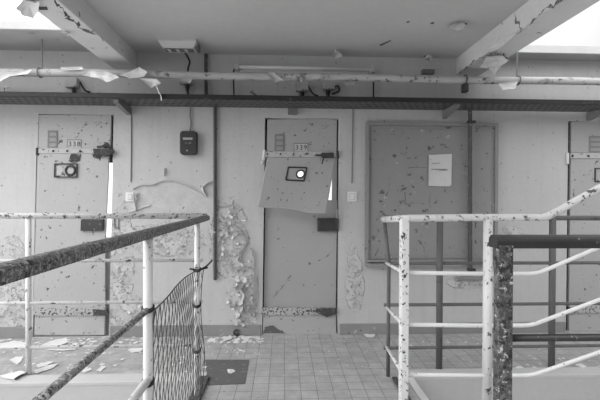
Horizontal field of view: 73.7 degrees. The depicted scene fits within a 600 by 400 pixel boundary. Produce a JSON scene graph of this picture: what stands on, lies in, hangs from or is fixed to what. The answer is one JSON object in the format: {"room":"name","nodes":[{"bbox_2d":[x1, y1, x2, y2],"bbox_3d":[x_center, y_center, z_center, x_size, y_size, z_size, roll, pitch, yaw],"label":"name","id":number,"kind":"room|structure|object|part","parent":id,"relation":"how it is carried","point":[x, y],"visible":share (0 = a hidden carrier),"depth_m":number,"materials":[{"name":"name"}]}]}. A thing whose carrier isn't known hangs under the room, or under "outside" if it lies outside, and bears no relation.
{"room":"prison interior","nodes":[
{"label":"prison interior","id":0,"kind":"room"},
{"bbox_2d":[0,30,90,51],"bbox_3d":[-3.505,-1.371,3.426,3.678,0.055,0.675,0,0,-2],"label":"ceiling strip","id":1,"kind":"object","parent":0,"point":[26,40],"depth_m":3.38,"materials":[{"name":"paint"}]},
{"bbox_2d":[0,20,62,30],"bbox_3d":[-3.502,-1.373,3.079,3.654,0.066,0.020,0,0,-2],"label":"skylight","id":2,"kind":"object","parent":1,"relation":"attached to","point":[4,25],"depth_m":3.13,"materials":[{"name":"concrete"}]},
{"bbox_2d":[0,50,599,337],"bbox_3d":[0.339,0.110,3.794,11.400,2.883,0.289,0,0,-2],"label":"wall","id":3,"kind":"structure","parent":0,"point":[533,145],"depth_m":3.68,"materials":[{"name":"paint"}]},
{"bbox_2d":[33,115,118,334],"bbox_3d":[-2.077,0.228,3.653,0.863,2.176,0.169,0,0,-2],"label":"door","id":4,"kind":"structure","parent":3,"relation":"in","point":[74,153],"depth_m":3.62,"materials":[{"name":"paint"}]},
{"bbox_3d":[-2.229,-0.550,3.607,0.092,0.154,0.004,0,0,-2],"label":"card plate","id":5,"kind":"part","parent":4,"relation":"part of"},
{"bbox_3d":[-2.110,-0.266,3.610,0.193,0.119,0.004,0,0,-2],"label":"spy hole plate","id":6,"kind":"part","parent":4,"relation":"part of","materials":[{"name":"grey metal"}]},
{"bbox_3d":[-2.110,-0.266,3.603,0.206,0.128,0.010,0,0,-2],"label":"spy hole frame","id":7,"kind":"part","parent":4,"relation":"part of","materials":[{"name":"black metal"}]},
{"bbox_3d":[-2.086,1.133,3.639,0.626,0.187,0.035,0,0,-2],"label":"kick panel","id":8,"kind":"part","parent":4,"relation":"part of","materials":[{"name":"paint"}]},
{"bbox_3d":[-2.074,0.261,3.633,0.672,1.456,0.030,0,0,-2],"label":"panel","id":9,"kind":"part","parent":4,"relation":"part of","materials":[{"name":"paint"}]},
{"bbox_3d":[-2.041,-0.510,3.615,0.126,0.075,0.003,0,0,-2],"label":"number plate","id":10,"kind":"part","parent":4,"relation":"part of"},
{"bbox_3d":[-2.042,-0.616,3.631,0.654,0.316,0.030,0,0,-2],"label":"panel","id":11,"kind":"part","parent":4,"relation":"part of","materials":[{"name":"paint"}]},
{"bbox_3d":[-1.768,0.832,3.720,0.157,0.970,0.070,0,0,-2],"label":"frame","id":12,"kind":"part","parent":4,"relation":"part of","materials":[{"name":"paint"}]},
{"bbox_3d":[-2.099,0.228,3.714,0.824,2.176,0.045,0,0,-2],"label":"frame","id":13,"kind":"part","parent":4,"relation":"part of","materials":[{"name":"metal"}]},
{"bbox_2d":[65,77,89,92],"bbox_3d":[-1.985,-1.015,3.579,0.208,0.150,0.060,0,0,-2],"label":"junction box","id":14,"kind":"object","parent":3,"relation":"attached to","point":[73,83],"visible":0.96,"depth_m":3.55,"materials":[{"name":"paint"}]},
{"bbox_2d":[126,192,133,201],"bbox_3d":[-1.545,-0.027,3.628,0.072,0.082,0.018,0,0,-2],"label":"light switch","id":15,"kind":"object","parent":3,"relation":"attached to","point":[129,196],"visible":1,"depth_m":3.62,"materials":[{"name":"plastic"}]},
{"bbox_2d":[179,79,193,91],"bbox_3d":[-1.025,-1.038,3.620,0.117,0.111,0.060,0,0,-2],"label":"junction box","id":16,"kind":"object","parent":3,"relation":"attached to","point":[187,85],"visible":0.73,"depth_m":3.60,"materials":[{"name":"paint"}]},
{"bbox_2d":[180,131,197,154],"bbox_3d":[-1.008,-0.515,3.625,0.152,0.215,0.061,0,0,-2],"label":"intercom","id":17,"kind":"object","parent":3,"relation":"attached to","point":[188,139],"visible":1,"depth_m":3.60,"materials":[{"name":"black plastic"}]},
{"bbox_2d":[204,53,216,279],"bbox_3d":[-0.816,-0.298,3.648,0.115,2.060,0.030,0,0,-2],"label":"conduit","id":18,"kind":"object","parent":3,"relation":"attached to","point":[205,54],"visible":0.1,"depth_m":3.64,"materials":[{"name":"metal"}]},
{"bbox_2d":[0,322,565,337],"bbox_3d":[0.338,1.202,3.720,11.400,0.100,0.018,0,0,-2],"label":"baseboard","id":19,"kind":"structure","parent":3,"relation":"attached to","point":[365,328],"depth_m":3.71,"materials":[{"name":"paint"}]},
{"bbox_2d":[257,119,341,334],"bbox_3d":[0.024,0.243,3.656,0.842,2.171,0.340,0,0,-2],"label":"door","id":20,"kind":"structure","parent":3,"relation":"in","point":[301,225],"depth_m":3.71,"materials":[{"name":"paint"}]},
{"bbox_3d":[-0.188,-0.531,3.693,0.094,0.158,0.004,0,0,-2],"label":"card plate","id":21,"kind":"part","parent":20,"relation":"part of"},
{"bbox_3d":[-0.033,-0.237,3.667,0.208,0.140,0.052,0,0,-6],"label":"spy hole frame","id":22,"kind":"part","parent":20,"relation":"part of","materials":[{"name":"black metal"}]},
{"bbox_3d":[-0.004,1.160,3.729,0.681,0.190,0.035,0,0,-2],"label":"kick panel","id":23,"kind":"part","parent":20,"relation":"part of","materials":[{"name":"paint"}]},
{"bbox_3d":[0.005,0.506,3.757,0.685,1.014,0.030,0,0,-2],"label":"panel","id":24,"kind":"part","parent":20,"relation":"part of","materials":[{"name":"paint"}]},
{"bbox_3d":[0.010,-0.490,3.703,0.130,0.077,0.003,0,0,-2],"label":"number plate","id":25,"kind":"part","parent":20,"relation":"part of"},
{"bbox_3d":[0.018,-0.598,3.718,0.648,0.305,0.030,0,0,-2],"label":"panel","id":26,"kind":"part","parent":20,"relation":"part of","materials":[{"name":"paint"}]},
{"bbox_3d":[0.363,0.186,3.716,0.048,0.186,0.006,0,0,-2],"label":"strike plate","id":27,"kind":"part","parent":20,"relation":"part of","materials":[{"name":"paint"}]},
{"bbox_2d":[0,91,599,120],"bbox_3d":[0.362,-0.821,3.549,11.218,0.115,0.320,0,0,-2],"label":"cable tray","id":28,"kind":"object","parent":3,"relation":"attached to","point":[124,101],"visible":1,"depth_m":3.45,"materials":[{"name":"metal"}]},
{"bbox_2d":[130,109,131,181],"bbox_3d":[-1.532,-0.499,3.628,0.013,0.671,0.009,0,0,-2],"label":"cable","id":29,"kind":"object","parent":28,"relation":"hanging from","point":[131,109],"visible":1,"depth_m":3.63,"materials":[{"name":"grey plastic"}]},
{"bbox_2d":[189,107,191,130],"bbox_3d":[-0.997,-0.751,3.643,0.021,0.247,0.012,0,0,-2],"label":"cable","id":30,"kind":"object","parent":28,"relation":"hanging from","point":[190,107],"visible":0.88,"depth_m":3.64,"materials":[{"name":"grey plastic"}]},
{"bbox_2d":[467,109,475,270],"bbox_3d":[1.576,-0.098,3.681,0.081,1.506,0.043,0,0,-2],"label":"conduit","id":31,"kind":"object","parent":28,"relation":"attached to","point":[470,121],"visible":0.97,"depth_m":3.67,"materials":[{"name":"metal"}]},
{"bbox_2d":[235,64,374,73],"bbox_3d":[0.045,-1.189,3.652,1.268,0.061,0.083,0,0,-2],"label":"lamp","id":32,"kind":"object","parent":3,"relation":"attached to","point":[238,68],"visible":0.83,"depth_m":3.63,"materials":[{"name":"white plastic"}]},
{"bbox_2d":[296,81,317,95],"bbox_3d":[0.065,-1.005,3.666,0.203,0.149,0.060,0,0,-2],"label":"junction box","id":33,"kind":"object","parent":3,"relation":"attached to","point":[302,87],"visible":0.94,"depth_m":3.63,"materials":[{"name":"paint"}]},
{"bbox_2d":[322,81,339,95],"bbox_3d":[0.287,-1.014,3.675,0.166,0.136,0.060,0,0,-2],"label":"junction box","id":34,"kind":"object","parent":3,"relation":"attached to","point":[327,86],"visible":0.99,"depth_m":3.65,"materials":[{"name":"paint"}]},
{"bbox_2d":[348,191,356,201],"bbox_3d":[0.484,-0.033,3.714,0.085,0.093,0.018,0,0,-2],"label":"light switch","id":35,"kind":"object","parent":3,"relation":"attached to","point":[352,196],"visible":1,"depth_m":3.71,"materials":[{"name":"plastic"}]},
{"bbox_2d":[352,109,352,181],"bbox_3d":[0.487,-0.506,3.714,0.015,0.696,0.009,0,0,-2],"label":"cable","id":36,"kind":"object","parent":3,"relation":"attached to","point":[352,109],"visible":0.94,"depth_m":3.71,"materials":[{"name":"grey plastic"}]},
{"bbox_2d":[421,69,434,74],"bbox_3d":[1.189,-1.190,3.717,0.114,0.040,0.050,0,0,-2],"label":"wall fitting","id":37,"kind":"object","parent":3,"relation":"attached to","point":[423,71],"visible":1,"depth_m":3.69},
{"bbox_2d":[364,122,498,266],"bbox_3d":[1.233,-0.051,3.725,1.260,1.336,0.059,0,0,-2],"label":"board","id":38,"kind":"object","parent":3,"relation":"attached to","point":[397,154],"visible":0.9,"depth_m":3.73,"materials":[{"name":"paint"}]},
{"bbox_3d":[1.117,-0.057,3.738,0.963,1.261,0.022,0,0,-2],"label":"board panel","id":39,"kind":"part","parent":38,"relation":"part of","materials":[{"name":"paint"}]},
{"bbox_2d":[428,154,451,186],"bbox_3d":[1.304,-0.278,3.725,0.220,0.304,0.013,0,0,-2],"label":"paper notice","id":40,"kind":"object","parent":38,"relation":"attached to","point":[440,165],"visible":1,"depth_m":3.73,"materials":[{"name":"white paper"}]},
{"bbox_3d":[1.723,-0.050,3.764,0.231,1.273,0.022,0,0,-2],"label":"board panel","id":41,"kind":"part","parent":38,"relation":"part of","materials":[{"name":"paint"}]},
{"bbox_2d":[456,276,482,279],"bbox_3d":[1.610,0.736,3.761,0.279,0.030,0.030,0,0,-2],"label":"wall shelf","id":42,"kind":"object","parent":3,"relation":"attached to","point":[474,277],"visible":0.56,"depth_m":3.75,"materials":[{"name":"metal"}]},
{"bbox_2d":[518,45,599,54],"bbox_3d":[3.879,-1.352,3.673,4.348,0.071,0.020,0,0,-2],"label":"trim","id":43,"kind":"structure","parent":3,"relation":"attached to","point":[549,49],"depth_m":3.60,"materials":[{"name":"concrete"}]},
{"bbox_2d":[566,121,599,331],"bbox_3d":[3.058,0.261,3.883,1.075,2.186,0.145,0,0,-2],"label":"door","id":44,"kind":"structure","parent":3,"relation":"in","point":[583,155],"depth_m":3.82,"materials":[{"name":"paint"}]},
{"bbox_3d":[3.071,0.261,3.933,1.046,2.186,0.045,0,0,-2],"label":"frame","id":45,"kind":"part","parent":44,"relation":"part of","materials":[{"name":"metal"}]},
{"bbox_3d":[2.982,0.306,3.851,0.811,1.448,0.030,0,0,-2],"label":"panel","id":46,"kind":"part","parent":44,"relation":"part of","materials":[{"name":"paint"}]},
{"bbox_3d":[2.977,1.175,3.856,0.810,0.187,0.035,0,0,-2],"label":"kick panel","id":47,"kind":"part","parent":44,"relation":"part of","materials":[{"name":"paint"}]},
{"bbox_3d":[2.988,-0.604,3.844,0.807,0.307,0.030,0,0,-2],"label":"panel","id":48,"kind":"part","parent":44,"relation":"part of","materials":[{"name":"paint"}]},
{"bbox_3d":[2.812,-0.530,3.820,0.109,0.163,0.004,0,0,-2],"label":"card plate","id":49,"kind":"part","parent":44,"relation":"part of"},
{"bbox_3d":[2.919,-0.239,3.824,0.208,0.135,0.010,0,0,-2],"label":"spy hole frame","id":50,"kind":"part","parent":44,"relation":"part of","materials":[{"name":"black metal"}]},
{"bbox_2d":[0,332,599,399],"bbox_3d":[0.448,1.422,1.131,11.400,0.342,5.200,0,0,-2],"label":"floor","id":51,"kind":"structure","parent":0,"point":[255,377],"depth_m":2.94,"materials":[{"name":"tile"}]},
{"bbox_2d":[0,371,24,379],"bbox_3d":[-2.020,1.238,2.832,0.159,0.006,0.123,0,1,26],"label":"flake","id":52,"kind":"object","parent":51,"relation":"on","point":[12,375],"visible":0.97,"depth_m":2.82,"materials":[{"name":"white paint"}]},
{"bbox_2d":[0,340,24,345],"bbox_3d":[-2.455,1.238,3.422,0.270,0.005,0.143,0,0,21],"label":"sheet","id":53,"kind":"object","parent":51,"relation":"on","point":[12,343],"visible":0.81,"depth_m":3.45,"materials":[{"name":"white paper"}]},
{"bbox_2d":[9,356,22,363],"bbox_3d":[-2.199,1.242,3.088,0.087,0.004,0.183,0,1,-28],"label":"sheet","id":54,"kind":"object","parent":51,"relation":"on","point":[16,360],"visible":1,"depth_m":3.11,"materials":[{"name":"white paper"}]},
{"bbox_2d":[36,361,53,367],"bbox_3d":[-1.928,1.244,3.033,0.114,0.005,0.076,0,1,-44],"label":"sheet","id":55,"kind":"object","parent":51,"relation":"on","point":[48,362],"visible":1,"depth_m":3.02,"materials":[{"name":"white paper"}]},
{"bbox_2d":[34,364,56,373],"bbox_3d":[-1.879,1.240,2.954,0.084,0.010,0.192,0,0,21],"label":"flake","id":56,"kind":"object","parent":51,"relation":"on","point":[47,367],"visible":1,"depth_m":2.95,"materials":[{"name":"white paint"}]},
{"bbox_2d":[42,338,66,349],"bbox_3d":[-2.108,1.240,3.455,0.197,0.006,0.206,0,1,-42],"label":"sheet","id":57,"kind":"object","parent":51,"relation":"on","point":[64,340],"visible":0.73,"depth_m":3.48,"materials":[{"name":"white paper"}]},
{"bbox_2d":[46,349,75,350],"bbox_3d":[-1.984,1.241,3.347,0.244,0.005,0.104,0,0,-2],"label":"sheet","id":58,"kind":"object","parent":51,"relation":"on","point":[46,349],"visible":0.34,"depth_m":3.32,"materials":[{"name":"white paint"}]},
{"bbox_2d":[96,366,105,371],"bbox_3d":[-1.470,1.246,2.955,0.042,0.005,0.105,0,0,2],"label":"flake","id":59,"kind":"object","parent":51,"relation":"on","point":[101,368],"visible":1,"depth_m":2.96,"materials":[{"name":"white paint"}]},
{"bbox_2d":[0,213,206,374],"bbox_3d":[-2.700,0.669,2.824,4.048,1.157,0.041,0,0,-2],"label":"gallery railing","id":60,"kind":"object","parent":51,"relation":"on","point":[28,302],"visible":0.88,"depth_m":2.86,"materials":[{"name":"metal"}]},
{"bbox_3d":[-1.938,0.682,2.856,0.037,1.137,0.037,0,0,-2],"label":"post","id":61,"kind":"part","parent":60,"relation":"part of","materials":[{"name":"metal"}]},
{"bbox_3d":[-2.698,0.111,2.819,4.048,0.041,0.041,0,0,-2],"label":"rail","id":62,"kind":"part","parent":60,"relation":"part of","materials":[{"name":"metal"}]},
{"bbox_2d":[0,215,209,399],"bbox_3d":[-0.612,0.690,1.586,0.046,1.151,2.510,0,0,-2],"label":"bridge railing","id":63,"kind":"object","parent":51,"relation":"on","point":[18,269],"visible":0.87,"depth_m":1.35,"materials":[{"name":"metal"}]},
{"bbox_3d":[-0.609,0.133,1.582,0.046,0.037,2.510,0,0,-2],"label":"handrail","id":64,"kind":"part","parent":63,"relation":"part of","materials":[{"name":"grey metal"}]},
{"bbox_3d":[-0.613,0.709,1.611,0.036,1.112,0.036,0,0,-2],"label":"post","id":65,"kind":"part","parent":63,"relation":"part of","materials":[{"name":"metal"}]},
{"bbox_2d":[141,260,212,399],"bbox_3d":[-0.605,0.807,2.080,0.138,0.848,0.982,0,0,-2],"label":"net","id":66,"kind":"object","parent":63,"relation":"attached to","point":[192,292],"visible":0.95,"depth_m":2.07,"materials":[{"name":"grey fabric"}]},
{"bbox_3d":[-0.652,0.702,2.530,0.032,1.112,0.032,0,0,-2],"label":"post","id":67,"kind":"part","parent":63,"relation":"part of","materials":[{"name":"metal"}]},
{"bbox_2d":[128,348,142,352],"bbox_3d":[-1.361,1.243,3.320,0.130,0.005,0.104,1,1,44],"label":"sheet","id":68,"kind":"object","parent":51,"relation":"on","point":[132,350],"visible":0.92,"depth_m":3.31,"materials":[{"name":"white paint"}]},
{"bbox_2d":[223,335,231,340],"bbox_3d":[-0.652,1.244,3.598,0.078,0.005,0.137,0,0,-16],"label":"sheet","id":69,"kind":"object","parent":51,"relation":"on","point":[229,337],"visible":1,"depth_m":3.59,"materials":[{"name":"white paper"}]},
{"bbox_2d":[0,335,599,375],"bbox_3d":[-0.164,1.250,3.276,4.942,0.006,0.851,0,0,-2],"label":"crumbs","id":70,"kind":"object","parent":51,"relation":"on","point":[211,339],"visible":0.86,"depth_m":3.50,"materials":[{"name":"white paint"}]},
{"bbox_2d":[363,334,374,337],"bbox_3d":[0.642,1.248,3.688,0.115,0.005,0.116,0,0,-2],"label":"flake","id":71,"kind":"object","parent":51,"relation":"on","point":[366,335],"visible":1,"depth_m":3.68,"materials":[{"name":"white paint"}]},
{"bbox_2d":[380,183,599,399],"bbox_3d":[1.466,0.445,2.655,1.770,1.641,0.493,0,0,-2],"label":"stair railing","id":72,"kind":"object","parent":51,"relation":"on","point":[486,325],"visible":0.97,"depth_m":2.41,"materials":[{"name":"metal"}]},
{"bbox_3d":[0.616,0.708,2.854,0.059,1.105,0.027,0,0,-2],"label":"post","id":73,"kind":"part","parent":72,"relation":"part of","materials":[{"name":"grey metal"}]},
{"bbox_3d":[0.624,0.686,2.404,0.044,1.154,0.060,0,0,-2],"label":"post","id":74,"kind":"part","parent":72,"relation":"part of","materials":[{"name":"white metal"}]},
{"bbox_3d":[1.137,0.691,2.426,0.053,1.149,0.053,0,0,-2],"label":"post","id":75,"kind":"part","parent":72,"relation":"part of","materials":[{"name":"metal"}]},
{"bbox_3d":[1.465,-0.105,2.648,1.764,0.541,0.474,0,0,-2],"label":"rail","id":76,"kind":"part","parent":72,"relation":"part of","materials":[{"name":"metal"}]},
{"bbox_2d":[383,215,599,368],"bbox_3d":[3.046,0.694,3.067,4.849,1.147,0.045,0,0,-2],"label":"gallery railing","id":77,"kind":"object","parent":51,"relation":"on","point":[551,303],"visible":0.67,"depth_m":2.99,"materials":[{"name":"grey metal"}]},
{"bbox_3d":[1.040,0.696,2.982,0.045,1.128,0.045,0,0,-2],"label":"post","id":78,"kind":"part","parent":77,"relation":"part of","materials":[{"name":"grey metal"}]},
{"bbox_3d":[3.048,0.139,3.063,4.849,0.037,0.037,0,0,-2],"label":"rail","id":79,"kind":"part","parent":77,"relation":"part of","materials":[{"name":"white metal"}]},
{"bbox_3d":[1.903,0.700,3.019,0.045,1.128,0.045,0,0,-2],"label":"post","id":80,"kind":"part","parent":77,"relation":"part of","materials":[{"name":"grey metal"}]},
{"bbox_2d":[489,235,599,399],"bbox_3d":[1.996,0.799,1.421,2.686,1.354,0.058,0,0,-2],"label":"landing railing","id":81,"kind":"object","parent":51,"relation":"on","point":[503,245],"visible":1,"depth_m":1.34,"materials":[{"name":"grey metal"}]},
{"bbox_3d":[0.685,0.712,1.354,0.049,1.120,0.036,0,0,-2],"label":"post","id":82,"kind":"part","parent":81,"relation":"part of","materials":[{"name":"grey metal"}]},
{"bbox_3d":[1.998,0.144,1.417,2.686,0.044,0.056,0,0,-2],"label":"handrail","id":83,"kind":"part","parent":81,"relation":"part of","materials":[{"name":"black metal"}]},
{"bbox_2d":[84,0,528,61],"bbox_3d":[0.060,-1.378,2.304,3.191,0.207,3.220,0,0,-2],"label":"ceiling","id":84,"kind":"structure","parent":0,"point":[426,29],"depth_m":3.02,"materials":[{"name":"paint"}]},
{"bbox_2d":[16,0,136,68],"bbox_3d":[-1.518,-1.278,0.996,0.302,0.357,5.738,0,0,-2],"label":"ceiling beam","id":85,"kind":"structure","parent":84,"relation":"attached to","point":[77,19],"depth_m":2.81,"materials":[{"name":"paint"}]},
{"bbox_2d":[157,38,200,93],"bbox_3d":[-1.025,-1.148,3.477,0.318,0.374,0.344,0,0,-2],"label":"ceiling lamp","id":86,"kind":"object","parent":84,"relation":"attached to","point":[185,46],"visible":0.88,"depth_m":3.34,"materials":[{"name":"white metal"}]},
{"bbox_2d":[164,48,193,52],"bbox_3d":[-1.022,-1.272,3.397,0.233,0.008,0.075,0,0,-2],"label":"grille","id":87,"kind":"object","parent":86,"relation":"attached to","point":[174,50],"depth_m":3.39,"materials":[{"name":"grey metal"}]},
{"bbox_2d":[0,39,599,100],"bbox_3d":[0.359,-1.073,3.424,11.401,0.511,0.125,0,0,-2],"label":"pipe","id":88,"kind":"object","parent":84,"relation":"hanging from","point":[107,75],"visible":1,"depth_m":3.39,"materials":[{"name":"metal"}]},
{"bbox_3d":[-2.150,-1.199,3.332,0.012,0.277,0.014,0,0,-17],"label":"hanger rod","id":89,"kind":"part","parent":88,"relation":"part of","materials":[{"name":"grey metal"}]},
{"bbox_3d":[1.901,-1.185,3.504,0.012,0.277,0.014,0,0,-17],"label":"hanger rod","id":90,"kind":"part","parent":88,"relation":"part of","materials":[{"name":"grey metal"}]},
{"bbox_2d":[456,0,599,74],"bbox_3d":[1.699,-1.245,1.053,0.342,0.399,5.580,0,0,-2],"label":"ceiling beam","id":91,"kind":"structure","parent":84,"relation":"attached to","point":[534,19],"depth_m":2.86,"materials":[{"name":"paint"}]},
{"bbox_2d":[507,53,599,60],"bbox_3d":[3.858,-1.344,3.880,4.372,0.050,0.394,0,0,-2],"label":"ceiling strip","id":92,"kind":"object","parent":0,"point":[521,56],"depth_m":3.71,"materials":[{"name":"paint"}]}
]}

